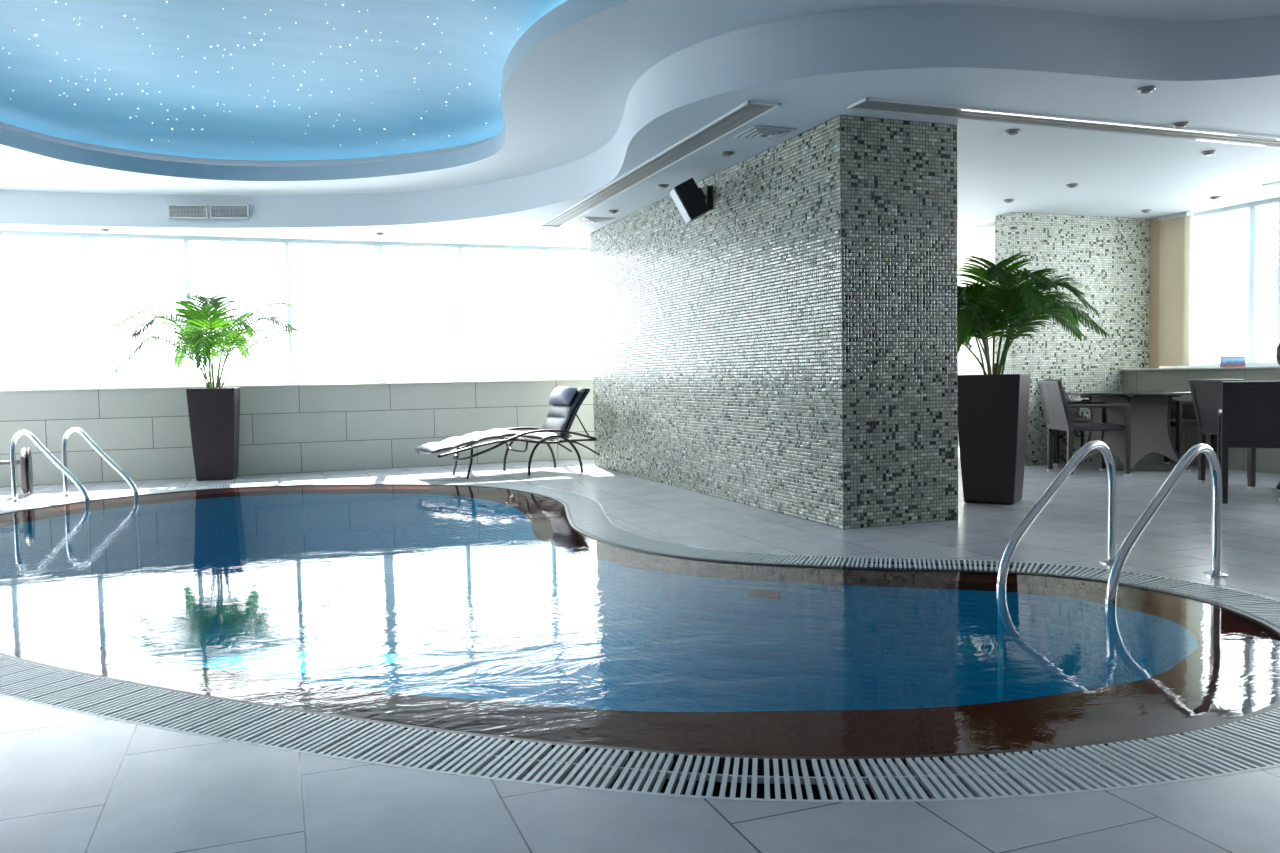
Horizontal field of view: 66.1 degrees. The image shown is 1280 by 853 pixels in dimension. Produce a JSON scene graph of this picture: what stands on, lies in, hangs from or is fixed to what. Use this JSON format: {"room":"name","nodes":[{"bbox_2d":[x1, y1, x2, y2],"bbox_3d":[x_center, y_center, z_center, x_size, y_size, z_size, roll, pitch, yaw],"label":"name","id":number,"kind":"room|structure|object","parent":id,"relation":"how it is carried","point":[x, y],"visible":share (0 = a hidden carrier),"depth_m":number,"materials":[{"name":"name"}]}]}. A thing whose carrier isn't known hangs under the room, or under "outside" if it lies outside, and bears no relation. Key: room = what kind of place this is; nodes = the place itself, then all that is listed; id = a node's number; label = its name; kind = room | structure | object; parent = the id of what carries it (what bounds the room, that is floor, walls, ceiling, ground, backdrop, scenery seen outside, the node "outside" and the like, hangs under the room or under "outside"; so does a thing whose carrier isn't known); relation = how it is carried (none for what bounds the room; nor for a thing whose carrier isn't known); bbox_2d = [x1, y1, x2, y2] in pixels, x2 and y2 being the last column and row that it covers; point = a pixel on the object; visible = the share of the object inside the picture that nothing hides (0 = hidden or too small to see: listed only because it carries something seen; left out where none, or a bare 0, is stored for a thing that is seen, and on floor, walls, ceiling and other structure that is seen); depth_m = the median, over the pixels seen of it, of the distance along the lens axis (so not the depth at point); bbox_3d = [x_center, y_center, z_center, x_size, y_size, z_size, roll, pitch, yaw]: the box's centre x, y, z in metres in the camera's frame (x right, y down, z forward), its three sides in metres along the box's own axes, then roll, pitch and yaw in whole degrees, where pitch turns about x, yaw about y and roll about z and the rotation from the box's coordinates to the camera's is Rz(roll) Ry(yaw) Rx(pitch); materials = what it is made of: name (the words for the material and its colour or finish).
{"room":"indoor swimming pool","nodes":[
{"label":"indoor swimming pool","id":0,"kind":"room"},
{"bbox_2d":[0,380,594,486],"bbox_3d":[-3.285,0.009,10.856,16.400,0.935,0.220,-2,3,-20],"label":"wall","id":1,"kind":"structure","parent":0,"point":[146,433],"depth_m":10.57,"materials":[{"name":"tile"}]},
{"bbox_2d":[0,231,592,389],"bbox_3d":[-3.396,-1.253,10.798,16.240,1.566,0.070,-2,3,-20],"label":"window","id":2,"kind":"structure","parent":1,"relation":"in","point":[378,246],"depth_m":10.65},
{"bbox_2d":[0,379,592,391],"bbox_3d":[-3.294,-0.465,10.832,16.400,0.015,0.260,-2,3,-20],"label":"trim","id":3,"kind":"structure","parent":1,"relation":"on","point":[556,379],"depth_m":10.54,"materials":[{"name":"white stone"}]},
{"bbox_2d":[0,0,626,180],"bbox_3d":[-2.591,-2.327,5.373,5.643,0.460,7.956,-2,3,-20],"label":"ceiling","id":4,"kind":"structure","parent":0,"point":[97,131],"depth_m":7.50,"materials":[{"name":"blue paint"}]},
{"bbox_2d":[3,1,518,145],"bbox_3d":[-2.544,-2.472,5.374,5.265,0.214,7.403,-2,3,-20],"label":"lights","id":5,"kind":"object","parent":4,"relation":"attached to","point":[55,1],"visible":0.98,"depth_m":7.31},
{"bbox_2d":[0,441,1279,852],"bbox_3d":[-0.822,0.768,4.159,16.700,0.001,14.700,-2,3,-20],"label":"floor","id":6,"kind":"structure","parent":0,"point":[71,781],"depth_m":2.33,"materials":[{"name":"tile"}]},
{"bbox_2d":[0,447,32,492],"bbox_3d":[-6.592,0.449,8.334,2.434,0.424,0.531,-3,3,-28],"label":"reel","id":7,"kind":"object","parent":6,"relation":"on","point":[26,472],"visible":1,"depth_m":8.78,"materials":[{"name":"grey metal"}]},
{"bbox_2d":[110,293,342,480],"bbox_3d":[-4.085,-0.377,9.711,2.201,1.849,1.874,-2,3,-15],"label":"potted palm","id":8,"kind":"object","parent":6,"relation":"on","point":[214,413],"visible":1,"depth_m":9.85,"materials":[{"name":"plant"}]},
{"bbox_2d":[186,388,239,480],"bbox_3d":[-4.342,0.072,10.059,0.449,0.930,0.449,-2,3,-15],"label":"planter pot","id":9,"kind":"object","parent":8,"relation":"attached to","point":[214,413],"depth_m":9.87,"materials":[{"name":"black plastic"}]},
{"bbox_2d":[414,387,599,478],"bbox_3d":[-1.357,0.046,10.041,1.769,0.878,0.689,-3,3,-29],"label":"sun lounger","id":10,"kind":"object","parent":6,"relation":"on","point":[566,402],"visible":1,"depth_m":10.03,"materials":[{"name":"black metal"}]},
{"bbox_2d":[414,429,558,453],"bbox_3d":[-1.518,0.132,9.953,1.395,0.202,0.600,-3,3,-29],"label":"seat cushion","id":11,"kind":"object","parent":10,"relation":"on","point":[467,440],"depth_m":9.76,"materials":[{"name":"white leather"}]},
{"bbox_2d":[549,387,577,405],"bbox_3d":[-0.815,-0.318,10.332,0.172,0.202,0.500,-3,3,-29],"label":"pillow","id":12,"kind":"object","parent":10,"relation":"on","point":[560,396],"depth_m":10.18,"materials":[{"name":"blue fabric"}]},
{"bbox_2d":[541,388,585,435],"bbox_3d":[-0.821,-0.154,10.336,0.321,0.496,0.580,-3,3,-29],"label":"cushion","id":13,"kind":"object","parent":10,"relation":"on","point":[565,402],"depth_m":10.16,"materials":[{"name":"grey fabric"}]},
{"bbox_2d":[0,484,1279,799],"bbox_3d":[-1.625,1.337,5.584,5.120,1.250,9.112,-3,4,-38],"label":"swimming pool","id":14,"kind":"object","parent":6,"relation":"in","point":[484,616],"visible":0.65,"depth_m":5.05,"materials":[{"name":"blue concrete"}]},
{"bbox_2d":[8,430,93,587],"bbox_3d":[-4.947,0.684,8.235,0.793,1.314,0.104,0,3,13],"label":"pool handrail","id":15,"kind":"object","parent":14,"relation":"attached to","point":[18,434],"visible":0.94,"depth_m":8.19,"materials":[{"name":"silver metal"}]},
{"bbox_2d":[60,427,141,577],"bbox_3d":[-4.724,0.661,8.595,0.793,1.314,0.104,0,3,13],"label":"pool handrail","id":16,"kind":"object","parent":14,"relation":"attached to","point":[70,431],"visible":0.95,"depth_m":8.54,"materials":[{"name":"silver metal"}]},
{"bbox_2d":[0,485,540,536],"bbox_3d":[-1.544,0.708,5.778,6.046,0.001,8.022,-2,3,-20],"label":"pool edge","id":17,"kind":"object","parent":14,"relation":"in","point":[244,494],"visible":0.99,"depth_m":8.40,"materials":[{"name":"brown tile"}]},
{"bbox_2d":[0,481,1279,801],"bbox_3d":[-1.637,0.724,5.553,5.122,0.022,9.114,-3,4,-38],"label":"drain grating","id":18,"kind":"object","parent":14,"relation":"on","point":[1251,744],"visible":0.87,"depth_m":2.54,"materials":[{"name":"white plastic"}]},
{"bbox_2d":[958,252,1111,504],"bbox_3d":[2.550,-0.331,7.231,1.544,1.758,1.623,0,3,20],"label":"potted palm","id":19,"kind":"object","parent":6,"relation":"on","point":[993,407],"visible":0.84,"depth_m":7.00,"materials":[{"name":"plant"}]},
{"bbox_2d":[958,374,1030,504],"bbox_3d":[2.588,0.084,7.207,0.449,0.930,0.449,1,3,31],"label":"planter pot","id":20,"kind":"object","parent":19,"relation":"attached to","point":[993,408],"depth_m":7.04,"materials":[{"name":"black plastic"}]},
{"bbox_2d":[996,440,1116,701],"bbox_3d":[1.972,0.736,4.599,0.988,1.314,0.104,-3,4,-36],"label":"pool handrail","id":21,"kind":"object","parent":6,"relation":"on","point":[1009,551],"visible":0.95,"depth_m":4.45,"materials":[{"name":"silver metal"}]},
{"bbox_2d":[1046,379,1106,468],"bbox_3d":[4.474,-0.046,9.809,0.572,0.859,0.632,-3,4,-38],"label":"dining chair","id":22,"kind":"object","parent":6,"relation":"on","point":[1074,418],"visible":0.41,"depth_m":9.81,"materials":[{"name":"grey wicker"}]},
{"bbox_2d":[1037,380,1130,476],"bbox_3d":[4.034,0.004,8.969,0.632,0.859,0.572,-1,3,4],"label":"dining chair","id":23,"kind":"object","parent":6,"relation":"on","point":[1063,423],"visible":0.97,"depth_m":8.79,"materials":[{"name":"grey wicker"}]},
{"bbox_2d":[1064,390,1190,474],"bbox_3d":[4.586,0.042,9.211,1.130,0.738,1.130,0,3,26],"label":"round table","id":24,"kind":"object","parent":6,"relation":"on","point":[1150,432],"visible":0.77,"depth_m":9.01,"materials":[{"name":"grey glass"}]},
{"bbox_2d":[1105,444,1228,685],"bbox_3d":[2.295,0.746,4.269,0.988,1.314,0.104,-3,4,-36],"label":"pool handrail","id":25,"kind":"object","parent":6,"relation":"on","point":[1159,498],"visible":0.92,"depth_m":4.17,"materials":[{"name":"silver metal"}]},
{"bbox_2d":[1133,399,1216,466],"bbox_3d":[5.137,-0.040,9.426,0.632,0.859,0.572,-2,3,-23],"label":"dining chair","id":26,"kind":"object","parent":6,"relation":"on","point":[1177,420],"visible":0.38,"depth_m":9.18,"materials":[{"name":"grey wicker"}]},
{"bbox_2d":[1189,379,1255,489],"bbox_3d":[4.879,0.042,7.896,0.632,0.859,0.572,-2,3,-12],"label":"dining chair","id":27,"kind":"object","parent":6,"relation":"on","point":[1207,405],"visible":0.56,"depth_m":7.96,"materials":[{"name":"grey wicker"}]},
{"bbox_2d":[1218,380,1279,506],"bbox_3d":[4.303,0.111,6.750,0.572,0.859,0.632,1,3,30],"label":"dining chair","id":28,"kind":"object","parent":6,"relation":"on","point":[1260,411],"visible":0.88,"depth_m":6.58,"materials":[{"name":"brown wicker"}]},
{"bbox_2d":[1247,395,1279,500],"bbox_3d":[4.997,0.143,7.051,1.130,0.738,1.130,-2,3,-15],"label":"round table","id":29,"kind":"object","parent":6,"relation":"on","point":[1277,488],"visible":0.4,"depth_m":7.50,"materials":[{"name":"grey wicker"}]},
{"bbox_2d":[0,0,1279,255],"bbox_3d":[-0.873,-1.903,4.025,16.700,0.317,14.700,-2,3,-20],"label":"ceiling","id":30,"kind":"structure","parent":0,"point":[1221,75],"depth_m":6.24,"materials":[{"name":"white paint"}]},
{"bbox_2d":[168,204,207,218],"bbox_3d":[-4.439,-2.112,9.654,0.365,0.135,0.022,-2,3,-9],"label":"ceiling vent","id":31,"kind":"object","parent":30,"relation":"in","point":[179,211],"visible":1,"depth_m":9.65,"materials":[{"name":"white metal"}]},
{"bbox_2d":[209,204,248,218],"bbox_3d":[-4.056,-2.122,9.714,0.365,0.135,0.022,-2,3,-9],"label":"ceiling vent","id":32,"kind":"object","parent":30,"relation":"in","point":[216,211],"visible":1,"depth_m":9.71,"materials":[{"name":"white metal"}]},
{"bbox_2d":[576,217,614,223],"bbox_3d":[-0.438,-2.025,9.683,0.300,0.021,0.300,-2,3,-20],"label":"ceiling vent","id":33,"kind":"object","parent":30,"relation":"in","point":[602,220],"visible":1,"depth_m":9.63,"materials":[{"name":"white metal"}]},
{"bbox_2d":[608,210,617,213],"bbox_3d":[-0.250,-2.002,9.178,0.092,0.026,0.092,-2,3,-20],"label":"recessed light","id":34,"kind":"object","parent":30,"relation":"in","point":[609,211],"visible":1,"depth_m":9.15,"materials":[{"name":"silver glass"}]},
{"bbox_2d":[539,100,780,226],"bbox_3d":[-0.103,-1.941,7.798,0.210,0.014,4.670,-2,3,-20],"label":"ceiling slot","id":35,"kind":"object","parent":30,"relation":"attached to","point":[749,111],"visible":1,"depth_m":6.93,"materials":[{"name":"white metal"}]},
{"bbox_2d":[658,184,668,188],"bbox_3d":[0.190,-1.951,7.998,0.092,0.026,0.092,-2,3,-20],"label":"recessed light","id":36,"kind":"object","parent":30,"relation":"in","point":[662,186],"visible":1,"depth_m":7.97,"materials":[{"name":"silver glass"}]},
{"bbox_2d":[721,151,733,156],"bbox_3d":[0.609,-1.903,6.875,0.092,0.026,0.092,-2,3,-20],"label":"recessed light","id":37,"kind":"object","parent":30,"relation":"in","point":[724,153],"visible":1,"depth_m":6.85,"materials":[{"name":"silver glass"}]},
{"bbox_2d":[733,125,796,140],"bbox_3d":[0.802,-1.880,6.328,0.300,0.021,0.300,-2,3,-20],"label":"ceiling vent","id":38,"kind":"object","parent":30,"relation":"in","point":[755,132],"visible":1,"depth_m":6.29,"materials":[{"name":"white metal"}]},
{"bbox_2d":[975,222,994,227],"bbox_3d":[3.807,-2.147,10.514,0.300,0.021,0.300,-2,3,-20],"label":"ceiling vent","id":39,"kind":"object","parent":30,"relation":"in","point":[989,225],"visible":0.38,"depth_m":10.50,"materials":[{"name":"grey paint"}]},
{"bbox_2d":[1004,199,1013,202],"bbox_3d":[3.373,-2.061,8.988,0.092,0.026,0.092,-2,3,-20],"label":"recessed light","id":40,"kind":"object","parent":30,"relation":"in","point":[1005,200],"visible":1,"depth_m":8.96,"materials":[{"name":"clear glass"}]},
{"bbox_2d":[1006,129,1020,134],"bbox_3d":[2.429,-1.913,6.399,0.092,0.026,0.092,-2,3,-20],"label":"recessed light","id":41,"kind":"object","parent":30,"relation":"in","point":[1011,131],"visible":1,"depth_m":6.37,"materials":[{"name":"silver glass"}]},
{"bbox_2d":[846,97,1279,147],"bbox_3d":[3.494,-1.942,6.491,4.800,0.016,0.210,-2,3,-20],"label":"ceiling slot","id":42,"kind":"object","parent":30,"relation":"attached to","point":[866,104],"visible":0.99,"depth_m":6.16,"materials":[{"name":"white metal"}]},
{"bbox_2d":[1066,183,1077,187],"bbox_3d":[3.650,-2.032,8.303,0.092,0.026,0.092,-2,3,-20],"label":"recessed light","id":43,"kind":"object","parent":30,"relation":"in","point":[1072,185],"visible":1,"depth_m":8.28,"materials":[{"name":"silver glass"}]},
{"bbox_2d":[1141,209,1151,212],"bbox_3d":[5.008,-2.129,9.723,0.092,0.026,0.092,-2,3,-20],"label":"recessed light","id":44,"kind":"object","parent":30,"relation":"in","point":[1144,210],"visible":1,"depth_m":9.70,"materials":[{"name":"silver glass"}]},
{"bbox_2d":[1138,86,1155,93],"bbox_3d":[2.825,-1.874,5.481,0.092,0.026,0.092,-2,3,-20],"label":"recessed light","id":45,"kind":"object","parent":30,"relation":"in","point":[1145,89],"visible":1,"depth_m":5.46,"materials":[{"name":"grey metal"}]},
{"bbox_2d":[1173,122,1188,127],"bbox_3d":[3.461,-1.927,6.292,0.092,0.026,0.092,-2,3,-20],"label":"recessed light","id":46,"kind":"object","parent":30,"relation":"in","point":[1178,124],"visible":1,"depth_m":6.27,"materials":[{"name":"silver glass"}]},
{"bbox_2d":[1201,150,1215,155],"bbox_3d":[4.128,-1.982,7.137,0.092,0.026,0.092,-2,3,-20],"label":"recessed light","id":47,"kind":"object","parent":30,"relation":"in","point":[1209,152],"visible":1,"depth_m":7.11,"materials":[{"name":"silver glass"}]},
{"bbox_2d":[1210,196,1220,199],"bbox_3d":[5.294,-2.100,9.041,0.092,0.026,0.092,-2,3,-20],"label":"recessed light","id":48,"kind":"object","parent":30,"relation":"in","point":[1212,197],"visible":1,"depth_m":9.02,"materials":[{"name":"silver glass"}]},
{"bbox_2d":[1262,181,1279,186],"bbox_3d":[5.558,-2.074,8.393,0.300,0.021,0.300,-2,3,-20],"label":"ceiling vent","id":49,"kind":"object","parent":30,"relation":"in","point":[1274,184],"visible":1,"depth_m":8.43,"materials":[{"name":"grey paint"}]},
{"bbox_2d":[590,115,957,528],"bbox_3d":[0.756,-0.749,8.475,0.856,2.536,5.000,-2,3,-20],"label":"wall pillar","id":50,"kind":"structure","parent":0,"point":[789,347],"depth_m":6.44,"materials":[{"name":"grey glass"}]},
{"bbox_2d":[670,178,712,223],"bbox_3d":[0.389,-1.740,7.502,0.438,0.399,0.504,-2,3,-20],"label":"wall speaker","id":51,"kind":"object","parent":50,"relation":"attached to","point":[692,202],"visible":1,"depth_m":7.27,"materials":[{"name":"black plastic"}]},
{"bbox_2d":[670,188,691,223],"bbox_3d":[0.303,-1.650,7.357,0.131,0.236,0.196,-1,3,-7],"label":"grille","id":52,"kind":"object","parent":51,"relation":"attached to","point":[682,197],"depth_m":7.27,"materials":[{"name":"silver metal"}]},
{"bbox_2d":[957,249,994,440],"bbox_3d":[4.917,-1.003,12.152,0.260,2.516,3.600,-2,3,-20],"label":"window","id":53,"kind":"structure","parent":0,"point":[968,364],"depth_m":13.09,"materials":[{"name":"white glass"}]},
{"bbox_2d":[995,212,1149,464],"bbox_3d":[4.523,-0.907,10.204,1.840,2.536,0.260,-2,3,-20],"label":"wall pier","id":54,"kind":"object","parent":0,"point":[1109,256],"visible":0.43,"depth_m":10.06,"materials":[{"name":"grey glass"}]},
{"bbox_2d":[1122,368,1279,473],"bbox_3d":[7.220,0.092,5.314,0.580,0.930,10.900,-2,3,-20],"label":"wall","id":55,"kind":"structure","parent":0,"point":[1267,459],"depth_m":9.48,"materials":[{"name":"tile"}]},
{"bbox_2d":[1149,218,1162,367],"bbox_3d":[5.419,-1.395,10.315,0.050,1.566,0.120,-2,3,-20],"label":"trim","id":56,"kind":"structure","parent":55,"relation":"attached to","point":[1154,223],"depth_m":10.31,"materials":[{"name":"beige"}]},
{"bbox_2d":[1120,366,1279,370],"bbox_3d":[7.220,-0.383,5.294,0.660,0.020,10.900,-2,3,-20],"label":"trim","id":57,"kind":"structure","parent":55,"relation":"on","point":[1254,367],"depth_m":9.34,"materials":[{"name":"white stone"}]},
{"bbox_2d":[1220,356,1245,366],"bbox_3d":[5.548,-0.608,9.200,0.200,0.100,0.068,0,3,26],"label":"tent card","id":58,"kind":"object","parent":57,"relation":"on","point":[1225,361],"visible":1,"depth_m":9.18,"materials":[{"name":"blue paper"}]},
{"bbox_2d":[1276,342,1279,364],"bbox_3d":[5.752,-0.670,8.729,0.180,0.265,0.180,-2,3,-20],"label":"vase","id":59,"kind":"object","parent":57,"relation":"on","point":[1278,346],"visible":1,"depth_m":8.73,"materials":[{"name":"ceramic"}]},
{"bbox_2d":[1163,197,1279,367],"bbox_3d":[6.587,-1.280,7.583,0.070,1.566,6.104,-2,3,-20],"label":"window","id":60,"kind":"structure","parent":55,"relation":"in","point":[1254,218],"depth_m":9.42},
{"bbox_2d":[1158,212,1193,365],"bbox_3d":[5.495,-1.395,10.095,0.100,1.544,0.335,-2,3,-20],"label":"curtain","id":61,"kind":"object","parent":60,"relation":"attached to","point":[1174,230],"visible":1,"depth_m":10.08,"materials":[{"name":"beige fabric"}]},
{"bbox_2d":[1189,215,1205,365],"bbox_3d":[5.593,-1.361,9.863,0.040,1.496,0.150,-2,3,-20],"label":"blind","id":62,"kind":"object","parent":60,"relation":"attached to","point":[1197,290],"visible":1,"depth_m":9.86,"materials":[{"name":"white fabric"}]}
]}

